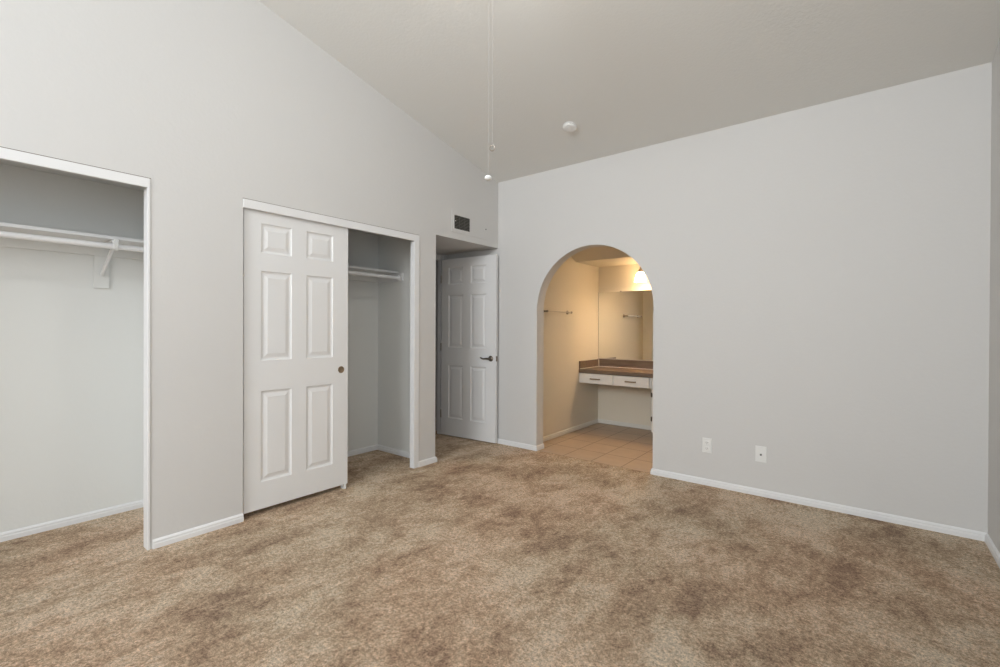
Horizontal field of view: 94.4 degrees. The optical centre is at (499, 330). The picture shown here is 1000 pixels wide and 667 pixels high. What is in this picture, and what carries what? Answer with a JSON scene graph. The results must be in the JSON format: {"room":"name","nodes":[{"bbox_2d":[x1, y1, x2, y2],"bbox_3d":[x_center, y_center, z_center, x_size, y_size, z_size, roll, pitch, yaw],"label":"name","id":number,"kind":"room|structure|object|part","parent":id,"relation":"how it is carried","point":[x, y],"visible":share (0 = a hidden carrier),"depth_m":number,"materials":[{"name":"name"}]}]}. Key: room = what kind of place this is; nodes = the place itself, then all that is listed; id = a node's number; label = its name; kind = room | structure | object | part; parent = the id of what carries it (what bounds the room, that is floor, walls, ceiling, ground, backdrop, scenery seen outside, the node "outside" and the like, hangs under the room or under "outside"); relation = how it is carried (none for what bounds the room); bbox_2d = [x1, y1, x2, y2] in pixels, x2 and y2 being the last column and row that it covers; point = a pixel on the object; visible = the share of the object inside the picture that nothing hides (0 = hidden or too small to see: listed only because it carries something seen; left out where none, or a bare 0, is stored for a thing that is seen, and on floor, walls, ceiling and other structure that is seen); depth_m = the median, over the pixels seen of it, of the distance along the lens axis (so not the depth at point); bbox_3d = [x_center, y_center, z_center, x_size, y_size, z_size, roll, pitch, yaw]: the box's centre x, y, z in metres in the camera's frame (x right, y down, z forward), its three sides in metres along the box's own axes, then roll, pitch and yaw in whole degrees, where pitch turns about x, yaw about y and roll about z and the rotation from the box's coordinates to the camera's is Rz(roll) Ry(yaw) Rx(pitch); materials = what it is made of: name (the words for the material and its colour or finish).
{"room":"empty bedroom","nodes":[
{"label":"empty bedroom","id":0,"kind":"room"},
{"bbox_2d":[0,159,381,235],"bbox_3d":[-2.163,-0.978,2.959,0.720,0.050,3.954,0,0,38],"label":"ceiling","id":1,"kind":"structure","parent":0,"point":[5,162],"depth_m":2.87,"materials":[{"name":"white paint"}]},
{"bbox_2d":[0,164,435,532],"bbox_3d":[-2.546,-0.040,4.210,1.420,2.500,5.560,0,0,38],"label":"wall","id":2,"kind":"structure","parent":0,"point":[72,350],"depth_m":2.92,"materials":[{"name":"white paint"}]},
{"bbox_2d":[0,222,143,288],"bbox_3d":[-2.898,-0.420,2.296,0.394,0.300,1.998,0,0,38],"label":"closet shelf","id":3,"kind":"object","parent":2,"relation":"attached to","point":[101,256],"visible":0.79,"depth_m":2.83,"materials":[{"name":"white wood"}]},
{"bbox_2d":[0,231,143,251],"bbox_3d":[-2.787,-0.504,2.208,0.052,0.052,1.961,0,0,38],"label":"closet rod","id":4,"kind":"object","parent":3,"relation":"hanging from","point":[5,234],"visible":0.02,"depth_m":2.61,"materials":[{"name":"white"}]},
{"bbox_2d":[0,499,143,541],"bbox_3d":[-3.055,1.191,2.422,0.014,0.050,2.000,0,0,38],"label":"baseboard","id":5,"kind":"structure","parent":2,"relation":"attached to","point":[25,531],"depth_m":2.88,"materials":[{"name":"white wood"}]},
{"bbox_2d":[348,444,377,456],"bbox_3d":[-1.807,1.189,4.001,0.014,0.050,1.825,0,0,38],"label":"baseboard","id":6,"kind":"structure","parent":2,"relation":"attached to","point":[373,447],"depth_m":4.56,"materials":[{"name":"white wood"}]},
{"bbox_2d":[348,265,403,282],"bbox_3d":[-1.650,-0.523,3.874,0.394,0.097,1.823,0,0,38],"label":"closet shelf","id":7,"kind":"object","parent":2,"relation":"attached to","point":[350,268],"visible":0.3,"depth_m":4.48,"materials":[{"name":"white wood"}]},
{"bbox_2d":[348,271,399,280],"bbox_3d":[-1.539,-0.506,3.787,0.052,0.052,1.786,0,0,38],"label":"closet rod","id":8,"kind":"object","parent":7,"relation":"attached to","point":[397,277],"visible":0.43,"depth_m":4.25,"materials":[{"name":"white"}]},
{"bbox_2d":[0,0,497,548],"bbox_3d":[-2.586,-1.101,1.794,0.060,4.643,8.200,0,0,38],"label":"wall","id":9,"kind":"structure","parent":0,"point":[217,103],"depth_m":2.80,"materials":[{"name":"beige paint"}]},
{"bbox_2d":[0,146,150,549],"bbox_3d":[-2.526,0.189,1.881,0.070,2.062,1.810,0,0,38],"label":"trim","id":10,"kind":"structure","parent":9,"relation":"attached to","point":[8,154],"depth_m":2.56,"materials":[{"name":"white wood"}]},
{"bbox_2d":[152,513,243,548],"bbox_3d":[-1.787,1.195,2.768,0.014,0.050,0.479,0,0,38],"label":"baseboard","id":11,"kind":"structure","parent":9,"relation":"attached to","point":[199,530],"depth_m":2.75,"materials":[{"name":"white wood"}]},
{"bbox_2d":[243,208,347,513],"bbox_3d":[-1.424,0.192,3.288,0.036,1.986,0.763,0,0,38],"label":"door","id":12,"kind":"structure","parent":9,"relation":"in","point":[295,270],"depth_m":3.23,"materials":[{"name":"white paint"}]},
{"bbox_3d":[-1.211,0.300,3.532,0.004,0.052,0.052,0,0,38],"label":"finger pull","id":13,"kind":"part","parent":12,"relation":"part of","materials":[{"name":"brown metal"}]},
{"bbox_2d":[243,198,418,468],"bbox_3d":[-1.206,0.187,3.551,0.071,2.062,1.482,0,0,38],"label":"trim","id":14,"kind":"structure","parent":9,"relation":"attached to","point":[247,203],"depth_m":4.07,"materials":[{"name":"white wood"}]},
{"bbox_2d":[419,456,436,466],"bbox_3d":[-0.654,1.193,4.202,0.014,0.050,0.222,0,0,38],"label":"baseboard","id":15,"kind":"object","parent":9,"relation":"attached to","point":[428,461],"visible":1,"depth_m":4.20,"materials":[{"name":"white wood"}]},
{"bbox_2d":[451,209,487,239],"bbox_3d":[-0.291,-1.051,4.640,0.011,0.212,0.546,0,0,38],"label":"vent panel","id":16,"kind":"object","parent":9,"relation":"attached to","point":[462,223],"visible":1,"depth_m":4.62,"materials":[{"name":"beige paint"}]},
{"bbox_3d":[-0.370,-1.047,4.541,0.004,0.145,0.238,0,0,38],"label":"grille frame","id":17,"kind":"part","parent":16,"relation":"part of","materials":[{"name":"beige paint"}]},
{"bbox_2d":[378,235,410,451],"bbox_3d":[-0.951,0.130,4.504,0.720,2.170,0.029,0,0,38],"label":"wall","id":18,"kind":"structure","parent":0,"point":[394,254],"depth_m":4.55,"materials":[{"name":"white paint"}]},
{"bbox_2d":[377,444,409,457],"bbox_3d":[-0.969,1.190,4.492,0.720,0.050,0.014,0,0,38],"label":"baseboard","id":19,"kind":"structure","parent":18,"relation":"attached to","point":[379,447],"depth_m":4.54,"materials":[{"name":"white wood"}]},
{"bbox_2d":[436,236,491,254],"bbox_3d":[-0.711,-0.911,4.935,0.890,0.050,0.946,0,0,38],"label":"ceiling","id":20,"kind":"structure","parent":0,"point":[444,246],"depth_m":4.95,"materials":[{"name":"beige paint"}]},
{"bbox_2d":[0,431,999,666],"bbox_3d":[-1.497,1.289,0.941,4.636,0.120,8.208,0,0,38],"label":"floor","id":21,"kind":"structure","parent":0,"point":[483,554],"depth_m":2.28,"materials":[{"name":"beige carpet"}]},
{"bbox_2d":[543,256,598,436],"bbox_3d":[0.808,-0.156,5.533,0.060,2.753,1.625,0,0,38],"label":"wall","id":22,"kind":"structure","parent":0,"point":[570,339],"depth_m":5.51,"materials":[{"name":"beige paint"}]},
{"bbox_2d":[544,310,572,314],"bbox_3d":[0.657,-0.208,5.235,0.070,0.048,0.572,0,0,38],"label":"towel bar","id":23,"kind":"object","parent":22,"relation":"attached to","point":[567,312],"visible":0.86,"depth_m":5.26,"materials":[{"name":"silver metal"}]},
{"bbox_2d":[543,419,597,441],"bbox_3d":[0.813,1.193,5.493,0.014,0.050,1.565,0,0,38],"label":"baseboard","id":24,"kind":"structure","parent":22,"relation":"attached to","point":[566,431],"depth_m":5.50,"materials":[{"name":"white paint"}]},
{"bbox_2d":[539,423,652,472],"bbox_3d":[1.661,1.287,4.748,2.269,0.117,1.682,0,0,38],"label":"floor tile","id":25,"kind":"structure","parent":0,"point":[631,448],"depth_m":4.88,"materials":[{"name":"beige tile"}]},
{"bbox_2d":[651,378,652,431],"bbox_3d":[2.354,0.881,4.918,1.350,0.698,0.546,0,0,38],"label":"vanity cabinet","id":26,"kind":"object","parent":25,"relation":"on","point":[651,378],"visible":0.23,"depth_m":5.13,"materials":[{"name":"white paint"}]},
{"bbox_2d":[579,358,652,377],"bbox_3d":[2.013,0.454,5.201,2.248,0.149,0.531,0,0,38],"label":"countertop","id":27,"kind":"structure","parent":26,"relation":"on","point":[635,368],"depth_m":5.71,"materials":[{"name":"brown laminate"}]},
{"bbox_2d":[579,373,650,387],"bbox_3d":[1.468,0.586,5.606,0.893,0.121,0.533,0,0,38],"label":"drawer unit","id":28,"kind":"object","parent":27,"relation":"attached to","point":[616,380],"visible":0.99,"depth_m":5.40,"materials":[{"name":"white wood"}]},
{"bbox_3d":[1.152,0.587,5.566,0.440,0.117,0.018,0,0,38],"label":"drawer","id":29,"kind":"part","parent":28,"relation":"part of","materials":[{"name":"white wood"}]},
{"bbox_3d":[1.496,0.589,5.294,0.425,0.117,0.018,0,0,38],"label":"drawer","id":30,"kind":"part","parent":28,"relation":"part of","materials":[{"name":"white wood"}]},
{"bbox_2d":[572,247,637,266],"bbox_3d":[1.708,-1.173,4.783,2.269,0.704,1.565,0,0,38],"label":"ceiling","id":31,"kind":"structure","parent":0,"point":[595,256],"depth_m":5.41,"materials":[{"name":"beige paint"}]},
{"bbox_2d":[598,264,651,425],"bbox_3d":[2.231,-0.149,5.406,2.329,2.753,0.060,0,0,38],"label":"wall","id":32,"kind":"structure","parent":0,"point":[615,403],"depth_m":5.89,"materials":[{"name":"beige paint"}]},
{"bbox_2d":[598,419,650,429],"bbox_3d":[1.640,1.195,5.828,0.896,0.050,0.014,0,0,38],"label":"baseboard","id":33,"kind":"structure","parent":32,"relation":"attached to","point":[618,423],"depth_m":5.87,"materials":[{"name":"white paint"}]},
{"bbox_2d":[598,290,653,360],"bbox_3d":[2.099,-0.063,5.465,2.048,0.870,0.009,0,0,38],"label":"mirror","id":34,"kind":"object","parent":32,"relation":"attached to","point":[625,318],"visible":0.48,"depth_m":5.86,"materials":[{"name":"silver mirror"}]},
{"bbox_2d":[634,267,645,281],"bbox_3d":[1.907,-0.691,5.476,0.610,0.213,0.228,0,0,38],"label":"vanity light","id":35,"kind":"object","parent":32,"relation":"attached to","point":[640,276],"visible":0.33,"depth_m":5.55,"materials":[{"name":"white glass"}]},
{"bbox_3d":[1.694,-0.645,5.588,0.138,0.118,0.138,0,0,38],"label":"lamp shade","id":36,"kind":"part","parent":35,"relation":"part of","materials":[{"name":"white glass"}]},
{"bbox_2d":[259,0,999,182],"bbox_3d":[-1.105,-2.549,0.584,3.866,1.977,8.380,0,0,38],"label":"ceiling","id":37,"kind":"structure","parent":0,"point":[629,74],"depth_m":3.07,"materials":[{"name":"paint"}]},
{"bbox_2d":[563,122,576,131],"bbox_3d":[0.581,-1.687,3.849,0.119,0.048,0.119,0,0,-6],"label":"smoke detector","id":38,"kind":"object","parent":37,"relation":"attached to","point":[567,126],"visible":1,"depth_m":3.82,"materials":[{"name":"white plastic"}]},
{"bbox_3d":[-0.079,-1.938,1.876,1.223,0.462,1.203,0,0,38],"label":"ceiling fan","id":39,"kind":"object","parent":37,"relation":"hanging from","visible":0},
{"bbox_2d":[484,82,491,180],"bbox_3d":[-0.043,-1.233,1.797,0.030,1.301,0.030,0,0,38],"label":"pull cord","id":40,"kind":"object","parent":39,"relation":"hanging from","point":[487,177],"visible":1,"depth_m":1.80,"materials":[{"name":"grey plastic"}]},
{"bbox_3d":[-0.043,-1.244,1.797,0.001,1.279,0.001,0,0,38],"label":"cord","id":41,"kind":"part","parent":40,"relation":"part of","materials":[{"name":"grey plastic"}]},
{"bbox_2d":[489,42,494,150],"bbox_3d":[-0.028,-1.289,1.797,0.023,1.188,0.004,0,0,0],"label":"pull cord","id":42,"kind":"object","parent":39,"relation":"hanging from","point":[492,42],"visible":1,"depth_m":1.80,"materials":[{"name":"grey plastic"}]},
{"bbox_3d":[-0.028,-1.300,1.797,0.002,1.167,0.002,0,0,38],"label":"chain","id":43,"kind":"part","parent":42,"relation":"part of","materials":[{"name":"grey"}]},
{"bbox_2d":[436,62,991,532],"bbox_3d":[1.127,-0.193,4.166,4.736,2.836,0.125,0,0,38],"label":"wall","id":44,"kind":"structure","parent":0,"point":[818,276],"depth_m":3.26,"materials":[{"name":"beige paint"}]},
{"bbox_2d":[497,438,536,450],"bbox_3d":[-0.132,1.191,5.073,1.290,0.050,0.014,0,0,38],"label":"baseboard","id":45,"kind":"structure","parent":44,"relation":"attached to","point":[499,441],"depth_m":4.82,"materials":[{"name":"white wood"}]},
{"bbox_2d":[537,444,543,450],"bbox_3d":[0.408,1.195,4.727,0.014,0.050,0.139,0,0,38],"label":"baseboard","id":46,"kind":"structure","parent":44,"relation":"attached to","point":[541,446],"depth_m":4.72,"materials":[{"name":"white"}]},
{"bbox_2d":[702,438,711,452],"bbox_3d":[1.643,0.914,3.674,0.070,0.115,0.009,0,0,38],"label":"power outlet","id":47,"kind":"object","parent":44,"relation":"attached to","point":[706,442],"visible":1,"depth_m":3.67,"materials":[{"name":"white plastic"}]},
{"bbox_2d":[755,446,766,462],"bbox_3d":[1.936,0.921,3.437,0.074,0.118,0.018,0,0,38],"label":"outlet","id":48,"kind":"object","parent":44,"relation":"attached to","point":[760,451],"visible":1,"depth_m":3.44,"materials":[{"name":"white plastic"}]},
{"bbox_2d":[650,468,985,541],"bbox_3d":[2.072,1.208,3.333,2.002,0.050,0.014,0,0,38],"label":"baseboard","id":49,"kind":"structure","parent":44,"relation":"attached to","point":[946,529],"depth_m":3.16,"materials":[{"name":"white wood"}]},
{"bbox_2d":[988,38,999,552],"bbox_3d":[0.377,-1.077,-0.547,0.120,4.643,8.200,0,0,38],"label":"wall","id":50,"kind":"structure","parent":0,"point":[994,324],"depth_m":2.61,"materials":[{"name":"beige paint"}]},
{"bbox_2d":[985,533,999,567],"bbox_3d":[0.314,1.219,-0.495,0.014,0.050,8.200,0,0,38],"label":"baseboard","id":51,"kind":"structure","parent":50,"relation":"attached to","point":[991,546],"depth_m":2.56,"materials":[{"name":"white wood"}]},
{"bbox_3d":[-0.935,0.162,5.131,0.031,2.100,0.918,0,0,38],"label":"wall","id":52,"kind":"structure","parent":0,"visible":0},
{"bbox_2d":[436,259,439,433],"bbox_3d":[-0.950,0.190,5.113,0.039,2.045,0.795,0,0,38],"label":"trim","id":53,"kind":"structure","parent":52,"relation":"attached to","point":[438,351],"depth_m":5.41,"materials":[{"name":"white wood"}]},
{"bbox_2d":[436,255,443,433],"bbox_3d":[-0.933,0.170,5.099,0.012,2.085,0.866,0,0,38],"label":"trim","id":54,"kind":"structure","parent":52,"relation":"attached to","point":[439,257],"depth_m":5.39,"materials":[{"name":"white wood"}]},
{"bbox_2d":[440,254,497,442],"bbox_3d":[-0.369,0.197,5.133,0.782,2.012,0.092,0,0,34],"label":"door","id":55,"kind":"structure","parent":52,"relation":"in","point":[469,307],"depth_m":5.12,"materials":[{"name":"white paint"}]}
]}

